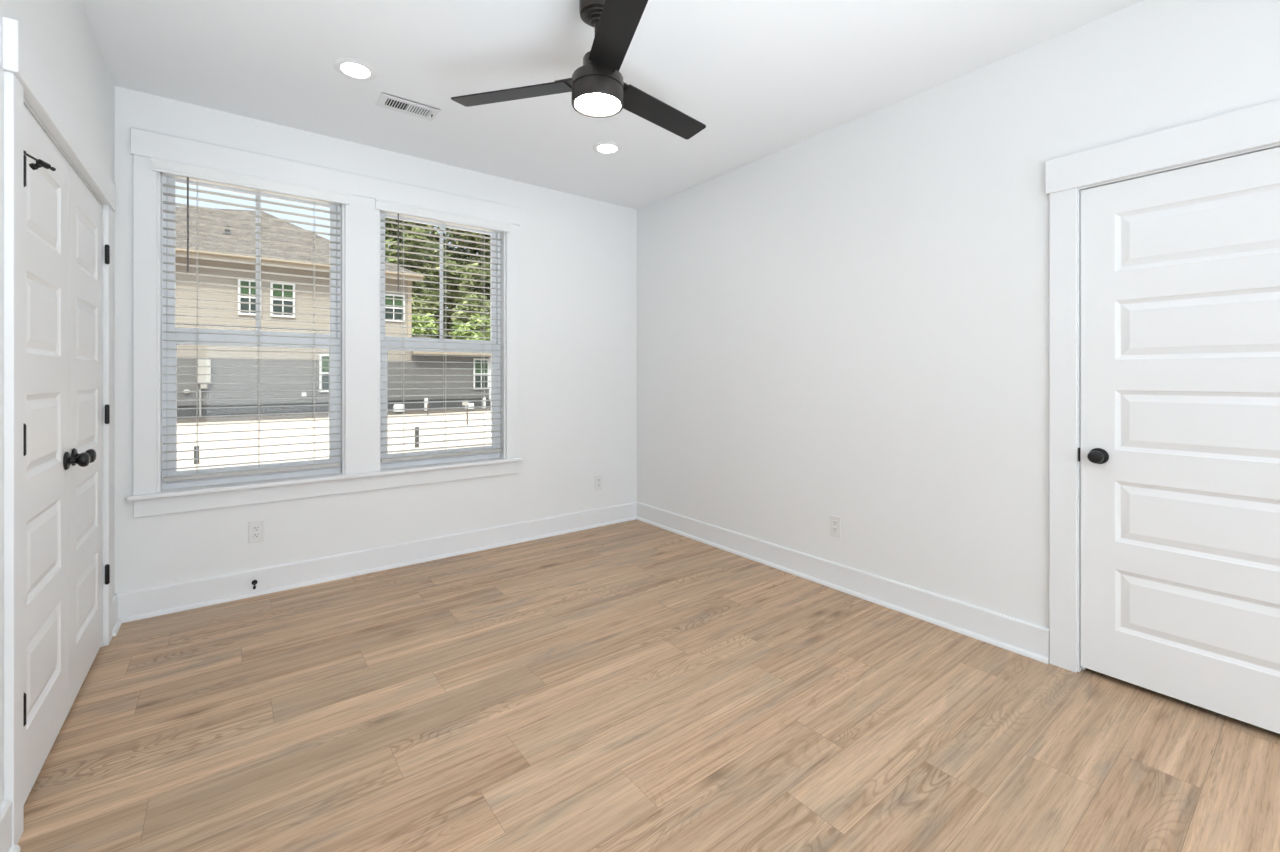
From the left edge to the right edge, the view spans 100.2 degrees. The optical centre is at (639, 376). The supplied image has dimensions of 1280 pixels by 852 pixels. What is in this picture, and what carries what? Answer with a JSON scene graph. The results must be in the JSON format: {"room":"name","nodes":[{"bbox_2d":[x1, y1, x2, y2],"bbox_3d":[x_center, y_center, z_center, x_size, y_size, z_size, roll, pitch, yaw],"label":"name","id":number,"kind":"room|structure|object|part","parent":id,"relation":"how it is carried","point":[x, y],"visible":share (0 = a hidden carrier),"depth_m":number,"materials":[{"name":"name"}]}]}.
{"room":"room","nodes":[
{"label":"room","id":0,"kind":"room"},
{"bbox_2d":[0,0,114,805],"bbox_3d":[-0.771,-0.116,0.105,0.150,2.743,6.802,0,0,-37],"label":"wall","id":1,"kind":"structure","parent":0,"point":[61,33],"depth_m":1.94,"materials":[{"name":"paint"}]},
{"bbox_2d":[0,799,20,851],"bbox_3d":[-0.190,1.183,-0.507,0.030,0.147,4.824,0,0,-37],"label":"baseboard","id":2,"kind":"structure","parent":1,"relation":"attached to","point":[6,845],"depth_m":1.38,"materials":[{"name":"white wood"}]},
{"bbox_2d":[23,105,89,803],"bbox_3d":[-1.901,0.225,1.728,0.098,2.022,0.642,0,0,-37],"label":"door","id":3,"kind":"structure","parent":1,"relation":"in","point":[47,458],"depth_m":1.74,"materials":[{"name":"white wood"}]},
{"bbox_2d":[23,150,55,170],"bbox_3d":[-1.726,-0.611,1.522,0.037,0.036,0.104,0,0,-9],"label":"door stop","id":4,"kind":"object","parent":3,"relation":"attached to","point":[39,163],"visible":0.86,"depth_m":1.53,"materials":[{"name":"black metal"}]},
{"bbox_3d":[-1.717,-0.616,1.526,0.007,0.019,0.092,0,0,-9],"label":"arm","id":5,"kind":"part","parent":4,"relation":"part of","materials":[{"name":"black metal"}]},
{"bbox_3d":[-2.047,0.303,1.950,0.062,0.066,0.066,0,0,-37],"label":"knob","id":6,"kind":"part","parent":3,"relation":"part of","materials":[{"name":"black metal"}]},
{"bbox_2d":[4,71,112,844],"bbox_3d":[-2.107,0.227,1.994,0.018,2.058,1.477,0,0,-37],"label":"trim","id":7,"kind":"structure","parent":1,"relation":"attached to","point":[13,89],"depth_m":1.43,"materials":[{"name":"white wood"}]},
{"bbox_2d":[2,16,115,211],"bbox_3d":[-2.105,-0.871,2.000,0.028,0.137,1.508,0,0,-37],"label":"trim","id":8,"kind":"structure","parent":1,"relation":"attached to","point":[20,58],"depth_m":1.68,"materials":[{"name":"white wood"}]},
{"bbox_2d":[69,164,109,710],"bbox_3d":[-2.295,0.225,2.245,0.098,2.022,0.654,0,0,-37],"label":"door","id":9,"kind":"structure","parent":1,"relation":"in","point":[85,212],"depth_m":2.18,"materials":[{"name":"white wood"}]},
{"bbox_3d":[-2.116,0.303,2.041,0.062,0.066,0.066,0,0,-37],"label":"knob","id":10,"kind":"part","parent":9,"relation":"part of","materials":[{"name":"black metal"}]},
{"bbox_2d":[113,594,121,636],"bbox_3d":[-2.611,1.183,2.664,0.030,0.147,0.199,0,0,-37],"label":"baseboard","id":11,"kind":"structure","parent":1,"relation":"attached to","point":[117,622],"depth_m":2.67,"materials":[{"name":"white wood"}]},
{"bbox_2d":[115,86,636,593],"bbox_3d":[-1.402,-0.116,3.807,3.640,2.743,0.150,0,0,-37],"label":"wall","id":12,"kind":"structure","parent":0,"point":[577,255],"depth_m":3.85,"materials":[{"name":"paint"}]},
{"bbox_2d":[157,171,344,491],"bbox_3d":[-2.251,-0.269,3.159,0.877,1.759,0.150,0,0,-37],"label":"window","id":13,"kind":"structure","parent":12,"relation":"in","point":[335,374],"depth_m":3.07,"materials":[{"name":"white plastic"}]},
{"bbox_2d":[151,157,349,481],"bbox_3d":[-2.214,-0.291,3.110,0.921,1.709,0.102,0,0,-37],"label":"window blind","id":14,"kind":"object","parent":13,"relation":"attached to","point":[189,172],"visible":1,"depth_m":3.10,"materials":[{"name":"white plastic"}]},
{"bbox_3d":[-2.227,0.551,3.127,0.838,0.023,0.052,0,0,-37],"label":"rail","id":15,"kind":"part","parent":14,"relation":"part of","materials":[{"name":"white plastic"}]},
{"bbox_3d":[-2.225,-0.266,3.128,0.006,1.644,0.055,0,0,-37],"label":"ladder cord","id":16,"kind":"part","parent":14,"relation":"part of","materials":[{"name":"white fabric"}]},
{"bbox_3d":[-2.004,-0.266,3.297,0.006,1.644,0.055,0,0,-37],"label":"ladder cord","id":17,"kind":"part","parent":14,"relation":"part of","materials":[{"name":"white fabric"}]},
{"bbox_3d":[-2.279,-0.674,3.196,0.817,0.880,0.027,0,0,-37],"label":"sash","id":18,"kind":"part","parent":13,"relation":"part of","materials":[{"name":"glass"}]},
{"bbox_3d":[-2.260,0.168,3.171,0.817,0.827,0.028,0,0,-37],"label":"sash","id":19,"kind":"part","parent":13,"relation":"part of","materials":[{"name":"white plastic"}]},
{"bbox_2d":[252,580,256,588],"bbox_3d":[-2.192,1.182,3.047,0.028,0.033,0.070,0,0,-37],"label":"door stop","id":20,"kind":"object","parent":12,"relation":"attached to","point":[254,582],"visible":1,"depth_m":3.06,"materials":[{"name":"black metal"}]},
{"bbox_2d":[249,520,264,542],"bbox_3d":[-2.212,0.894,3.089,0.075,0.121,0.008,0,0,-37],"label":"electrical outlet","id":21,"kind":"object","parent":12,"relation":"attached to","point":[257,528],"visible":1,"depth_m":3.09,"materials":[{"name":"grey plastic"}]},
{"bbox_2d":[253,526,259,530],"bbox_3d":[-2.211,0.875,3.088,0.034,0.029,0.004,0,0,-37],"label":"receptacle","id":22,"kind":"object","parent":21,"relation":"attached to","point":[255,528],"depth_m":3.09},
{"bbox_2d":[253,532,259,537],"bbox_3d":[-2.211,0.913,3.088,0.034,0.029,0.004,0,0,-37],"label":"receptacle","id":23,"kind":"object","parent":21,"relation":"attached to","point":[255,534],"depth_m":3.09,"materials":[{"name":"white plastic"}]},
{"bbox_2d":[126,457,521,501],"bbox_3d":[-1.789,0.624,3.431,2.176,0.026,0.122,0,0,-37],"label":"trim","id":24,"kind":"structure","parent":12,"relation":"attached to","point":[186,491],"depth_m":3.22,"materials":[{"name":"white wood"}]},
{"bbox_2d":[130,128,519,225],"bbox_3d":[-1.770,-1.214,3.413,2.152,0.133,0.030,0,0,-37],"label":"trim","id":25,"kind":"structure","parent":12,"relation":"attached to","point":[142,142],"depth_m":3.22,"materials":[{"name":"white wood"}]},
{"bbox_2d":[133,154,517,494],"bbox_3d":[-1.774,-0.269,3.415,2.131,1.759,0.022,0,0,-37],"label":"trim","id":26,"kind":"structure","parent":12,"relation":"attached to","point":[361,215],"depth_m":3.37,"materials":[{"name":"white wood"}]},
{"bbox_2d":[133,462,517,517],"bbox_3d":[-1.775,0.683,3.417,2.131,0.092,0.018,0,0,-37],"label":"trim","id":27,"kind":"structure","parent":12,"relation":"attached to","point":[160,506],"depth_m":3.23,"materials":[{"name":"white wood"}]},
{"bbox_2d":[117,502,635,622],"bbox_3d":[-1.347,1.183,3.736,3.340,0.147,0.030,0,0,-37],"label":"baseboard","id":28,"kind":"structure","parent":12,"relation":"attached to","point":[134,605],"depth_m":3.35,"materials":[{"name":"white wood"}]},
{"bbox_2d":[379,210,505,470],"bbox_3d":[-1.401,-0.269,3.808,0.873,1.759,0.150,0,0,-37],"label":"window","id":29,"kind":"structure","parent":12,"relation":"in","point":[496,362],"depth_m":3.90,"materials":[{"name":"white plastic"}]},
{"bbox_3d":[-1.429,-0.674,3.845,0.813,0.880,0.027,0,0,-37],"label":"sash","id":30,"kind":"part","parent":29,"relation":"part of","materials":[{"name":"white plastic"}]},
{"bbox_3d":[-1.410,0.168,3.820,0.813,0.827,0.028,0,0,-37],"label":"sash","id":31,"kind":"part","parent":29,"relation":"part of","materials":[{"name":"white plastic"}]},
{"bbox_2d":[376,199,509,462],"bbox_3d":[-1.363,-0.291,3.760,0.917,1.709,0.102,0,0,-37],"label":"window blind","id":32,"kind":"object","parent":29,"relation":"attached to","point":[385,207],"visible":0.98,"depth_m":3.74,"materials":[{"name":"white plastic"}]},
{"bbox_3d":[-1.596,-0.266,3.609,0.006,1.644,0.055,0,0,-37],"label":"ladder cord","id":33,"kind":"part","parent":32,"relation":"part of","materials":[{"name":"white fabric"}]},
{"bbox_3d":[-1.376,0.551,3.776,0.834,0.023,0.052,0,0,-37],"label":"rail","id":34,"kind":"part","parent":32,"relation":"part of","materials":[{"name":"white plastic"}]},
{"bbox_3d":[-1.375,-0.266,3.778,0.006,1.644,0.055,0,0,-37],"label":"ladder cord","id":35,"kind":"part","parent":32,"relation":"part of","materials":[{"name":"white fabric"}]},
{"bbox_3d":[-1.154,-0.266,3.946,0.006,1.644,0.055,0,0,-37],"label":"ladder cord","id":36,"kind":"part","parent":32,"relation":"part of","materials":[{"name":"white fabric"}]},
{"bbox_2d":[595,475,601,489],"bbox_3d":[-0.347,0.892,4.513,0.075,0.121,0.008,0,0,-37],"label":"electrical outlet","id":37,"kind":"object","parent":12,"relation":"attached to","point":[598,479],"visible":1,"depth_m":4.51,"materials":[{"name":"grey plastic"}]},
{"bbox_2d":[80,0,1143,209],"bbox_3d":[0.616,-1.562,1.164,3.640,0.150,6.802,0,0,-37],"label":"ceiling","id":38,"kind":"structure","parent":0,"point":[764,78],"depth_m":2.56,"materials":[{"name":"white paint"}]},
{"bbox_2d":[333,58,376,80],"bbox_3d":[-1.377,-1.484,2.591,0.190,0.007,0.190,0,0,-37],"label":"recessed light","id":39,"kind":"object","parent":38,"relation":"in","point":[351,68],"visible":1,"depth_m":2.58,"materials":[{"name":"white plastic"}]},
{"bbox_2d":[375,92,440,120],"bbox_3d":[-1.277,-1.479,2.950,0.300,0.016,0.160,0,0,-37],"label":"ceiling vent","id":40,"kind":"object","parent":38,"relation":"in","point":[387,101],"visible":1,"depth_m":2.94,"materials":[{"name":"white metal"}]},
{"bbox_2d":[451,0,705,139],"bbox_3d":[-0.066,-1.277,2.136,1.048,0.420,1.118,0,0,-37],"label":"ceiling fan","id":41,"kind":"object","parent":38,"relation":"hanging from","point":[598,88],"visible":1,"depth_m":2.07,"materials":[{"name":"black metal"}]},
{"bbox_3d":[-0.525,-1.160,2.199,0.502,0.031,0.121,0,0,15],"label":"blade","id":42,"kind":"part","parent":41,"relation":"part of","materials":[{"name":"black wood"}]},
{"bbox_3d":[-0.166,-1.214,2.105,0.116,0.089,0.116,0,0,-37],"label":"rod","id":43,"kind":"part","parent":41,"relation":"part of","materials":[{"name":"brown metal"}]},
{"bbox_3d":[-0.068,-1.160,1.747,0.121,0.031,0.502,0,0,-15],"label":"blade","id":44,"kind":"part","parent":41,"relation":"part of","materials":[{"name":"black wood"}]},
{"bbox_3d":[0.095,-1.160,2.369,0.121,0.031,0.502,0,0,45],"label":"blade","id":45,"kind":"part","parent":41,"relation":"part of","materials":[{"name":"black wood"}]},
{"bbox_2d":[592,142,621,153],"bbox_3d":[-0.214,-1.484,3.479,0.190,0.007,0.190,0,0,-37],"label":"recessed light","id":46,"kind":"object","parent":38,"relation":"in","point":[601,147],"visible":1,"depth_m":3.47,"materials":[{"name":"white plastic"}]},
{"bbox_2d":[17,519,1279,851],"bbox_3d":[0.621,1.316,1.174,3.600,0.120,6.512,0,0,-37],"label":"floor","id":47,"kind":"structure","parent":0,"point":[635,685],"depth_m":1.92,"materials":[{"name":"brown wood"}]},
{"bbox_2d":[637,0,1279,627],"bbox_3d":[2.003,-0.116,2.223,0.150,2.743,6.802,0,0,-37],"label":"wall","id":48,"kind":"structure","parent":0,"point":[849,321],"depth_m":2.85,"materials":[{"name":"paint"}]},
{"bbox_2d":[830,515,840,537],"bbox_3d":[1.164,0.890,3.191,0.008,0.121,0.075,0,0,-37],"label":"electrical outlet","id":49,"kind":"object","parent":48,"relation":"attached to","point":[835,521],"visible":1,"depth_m":3.19,"materials":[{"name":"grey plastic"}]},
{"bbox_2d":[636,502,1048,663],"bbox_3d":[0.877,1.183,3.550,0.030,0.147,3.024,0,0,-37],"label":"baseboard","id":50,"kind":"structure","parent":48,"relation":"attached to","point":[1018,636],"depth_m":2.98,"materials":[{"name":"white wood"}]},
{"bbox_2d":[1049,188,1077,672],"bbox_3d":[2.095,0.227,1.964,0.018,2.058,0.972,0,0,-37],"label":"trim","id":51,"kind":"structure","parent":48,"relation":"attached to","point":[1063,205],"depth_m":2.31,"materials":[{"name":"white wood"}]},
{"bbox_2d":[1045,99,1279,194],"bbox_3d":[2.091,-0.875,1.962,0.026,0.145,0.997,0,0,-37],"label":"trim","id":52,"kind":"structure","parent":48,"relation":"attached to","point":[1258,126],"depth_m":2.04,"materials":[{"name":"white wood"}]},
{"bbox_2d":[1077,144,1279,733],"bbox_3d":[2.130,0.220,1.990,0.191,2.072,0.812,0,0,-37],"label":"door","id":53,"kind":"structure","parent":48,"relation":"in","point":[1179,266],"depth_m":2.02,"materials":[{"name":"white wood"}]},
{"bbox_3d":[1.883,0.329,2.207,0.062,0.066,0.066,0,0,-37],"label":"knob","id":54,"kind":"part","parent":53,"relation":"part of","materials":[{"name":"black metal"}]},
{"label":"outside","id":55,"kind":"structure","parent":0,"visible":0},
{"bbox_2d":[177,411,490,486],"bbox_3d":[-17.385,1.456,39.255,80.000,0.045,75.000,0,0,-37],"label":"ground","id":56,"kind":"structure","parent":55,"point":[322,423],"depth_m":12.85,"materials":[{"name":"white concrete"}]},
{"bbox_2d":[194,446,198,463],"bbox_3d":[-7.404,1.331,8.941,0.070,0.350,0.070,0,0,-37],"label":"post","id":57,"kind":"object","parent":56,"relation":"on","point":[196,453],"visible":0.58,"depth_m":8.91,"materials":[{"name":"grey metal"}]},
{"bbox_2d":[175,206,490,417],"bbox_3d":[-19.109,-3.049,23.343,21.950,9.210,13.700,0,0,-37],"label":"neighbor house","id":58,"kind":"structure","parent":56,"relation":"on","point":[220,382],"depth_m":20.02,"materials":[{"name":"beige"}]},
{"bbox_2d":[197,360,210,415],"bbox_3d":[-15.110,0.381,18.571,0.365,1.950,0.140,0,0,-37],"label":"meter box","id":59,"kind":"object","parent":58,"relation":"attached to","point":[200,370],"visible":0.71,"depth_m":18.50,"materials":[{"name":"white metal"}]},
{"bbox_2d":[223,226,231,234],"bbox_3d":[-15.811,-5.604,20.514,0.395,0.320,0.395,0,0,-37],"label":"roof vent","id":60,"kind":"object","parent":58,"relation":"attached to","point":[225,232],"depth_m":20.43,"materials":[{"name":"grey metal"}]},
{"bbox_3d":[-14.137,-2.589,19.393,0.540,0.570,0.035,0,0,-37],"label":"pane","id":61,"kind":"part","parent":58,"relation":"part of","materials":[{"name":"glass"}]},
{"bbox_3d":[-14.137,-3.159,19.393,0.540,0.570,0.035,0,0,-37],"label":"pane","id":62,"kind":"part","parent":58,"relation":"part of","materials":[{"name":"green glass"}]},
{"bbox_3d":[-13.342,-2.589,19.999,0.620,0.570,0.035,0,0,-37],"label":"pane","id":63,"kind":"part","parent":58,"relation":"part of","materials":[{"name":"glass"}]},
{"bbox_3d":[-13.342,-3.159,19.999,0.620,0.570,0.035,0,0,-37],"label":"pane","id":64,"kind":"part","parent":58,"relation":"part of","materials":[{"name":"glass"}]},
{"bbox_3d":[-12.082,0.186,20.961,0.670,0.660,0.035,0,0,-37],"label":"pane","id":65,"kind":"part","parent":58,"relation":"part of","materials":[{"name":"grey glass"}]},
{"bbox_3d":[-12.082,-0.474,20.961,0.670,0.660,0.035,0,0,-37],"label":"pane","id":66,"kind":"part","parent":58,"relation":"part of","materials":[{"name":"glass"}]},
{"bbox_3d":[-10.282,-2.629,22.335,0.720,0.490,0.035,0,0,-37],"label":"pane","id":67,"kind":"part","parent":58,"relation":"part of","materials":[{"name":"grey glass"}]},
{"bbox_3d":[-10.282,-3.119,22.335,0.720,0.490,0.035,0,0,-37],"label":"pane","id":68,"kind":"part","parent":58,"relation":"part of","materials":[{"name":"glass"}]},
{"bbox_3d":[-7.305,0.181,24.608,0.590,0.630,0.035,0,0,-37],"label":"pane","id":69,"kind":"part","parent":58,"relation":"part of","materials":[{"name":"grey glass"}]},
{"bbox_3d":[-7.305,-0.449,24.608,0.590,0.630,0.035,0,0,-37],"label":"pane","id":70,"kind":"part","parent":58,"relation":"part of","materials":[{"name":"green glass"}]},
{"bbox_2d":[177,407,490,422],"bbox_3d":[-14.341,1.418,17.963,23.000,0.076,2.079,0,0,-37],"label":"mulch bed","id":71,"kind":"object","parent":56,"relation":"on","point":[316,415],"visible":0.41,"depth_m":19.04,"materials":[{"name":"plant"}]},
{"bbox_2d":[393,404,404,411],"bbox_3d":[-9.443,1.216,20.973,0.420,0.280,0.420,0,0,-37],"label":"utility pedestal","id":72,"kind":"object","parent":71,"relation":"on","point":[396,406],"visible":0.89,"depth_m":20.81,"materials":[{"name":"grey"}]},
{"bbox_2d":[424,398,427,410],"bbox_3d":[-8.624,1.106,21.598,0.160,0.500,0.160,0,0,-37],"label":"utility pedestal","id":73,"kind":"object","parent":71,"relation":"on","point":[425,399],"visible":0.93,"depth_m":21.53,"materials":[{"name":"grey plastic"}]},
{"bbox_2d":[465,403,473,408],"bbox_3d":[-7.217,1.236,22.672,0.380,0.240,0.380,0,0,-37],"label":"utility pedestal","id":74,"kind":"object","parent":71,"relation":"on","point":[469,404],"visible":0.74,"depth_m":22.53,"materials":[{"name":"grey plastic"}]},
{"bbox_2d":[415,427,418,447],"bbox_3d":[-4.614,1.271,11.071,0.070,0.470,0.070,0,0,-37],"label":"post","id":75,"kind":"object","parent":56,"relation":"on","point":[416,431],"visible":0.58,"depth_m":11.03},
{"bbox_2d":[385,218,450,316],"bbox_3d":[-19.112,-8.126,43.118,7.565,19.372,7.244,0,0,-37],"label":"tree","id":76,"kind":"object","parent":56,"relation":"on","point":[388,225],"visible":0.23,"depth_m":42.42,"materials":[{"name":"green plant"}]},
{"bbox_2d":[412,313,437,336],"bbox_3d":[-15.807,-1.515,37.403,3.791,6.158,3.462,0,0,-37],"label":"bush","id":77,"kind":"object","parent":56,"relation":"on","point":[420,325],"visible":0.26,"depth_m":37.50,"materials":[{"name":"green plant"}]},
{"bbox_2d":[416,225,490,338],"bbox_3d":[-20.179,-11.110,56.585,13.737,25.342,12.314,0,0,10],"label":"tree","id":78,"kind":"object","parent":56,"relation":"on","point":[449,333],"visible":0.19,"depth_m":53.88,"materials":[{"name":"green plant"}]},
{"bbox_2d":[462,399,467,424],"bbox_3d":[-5.264,1.091,16.108,0.180,0.830,0.024,0,0,-37],"label":"stake","id":79,"kind":"object","parent":56,"relation":"on","point":[463,403],"visible":0.64,"depth_m":16.14,"materials":[{"name":"white"}]},
{"bbox_2d":[450,313,490,340],"bbox_3d":[-12.300,-1.654,40.266,3.955,6.436,4.156,0,0,-37],"label":"bush","id":80,"kind":"object","parent":56,"relation":"on","point":[470,334],"visible":0.28,"depth_m":39.95,"materials":[{"name":"green plant"}]},
{"bbox_2d":[452,233,490,339],"bbox_3d":[-12.882,-8.267,48.731,8.115,19.654,7.870,0,0,-17],"label":"tree","id":81,"kind":"object","parent":56,"relation":"on","point":[488,247],"visible":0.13,"depth_m":47.09,"materials":[{"name":"green plant"}]}
]}

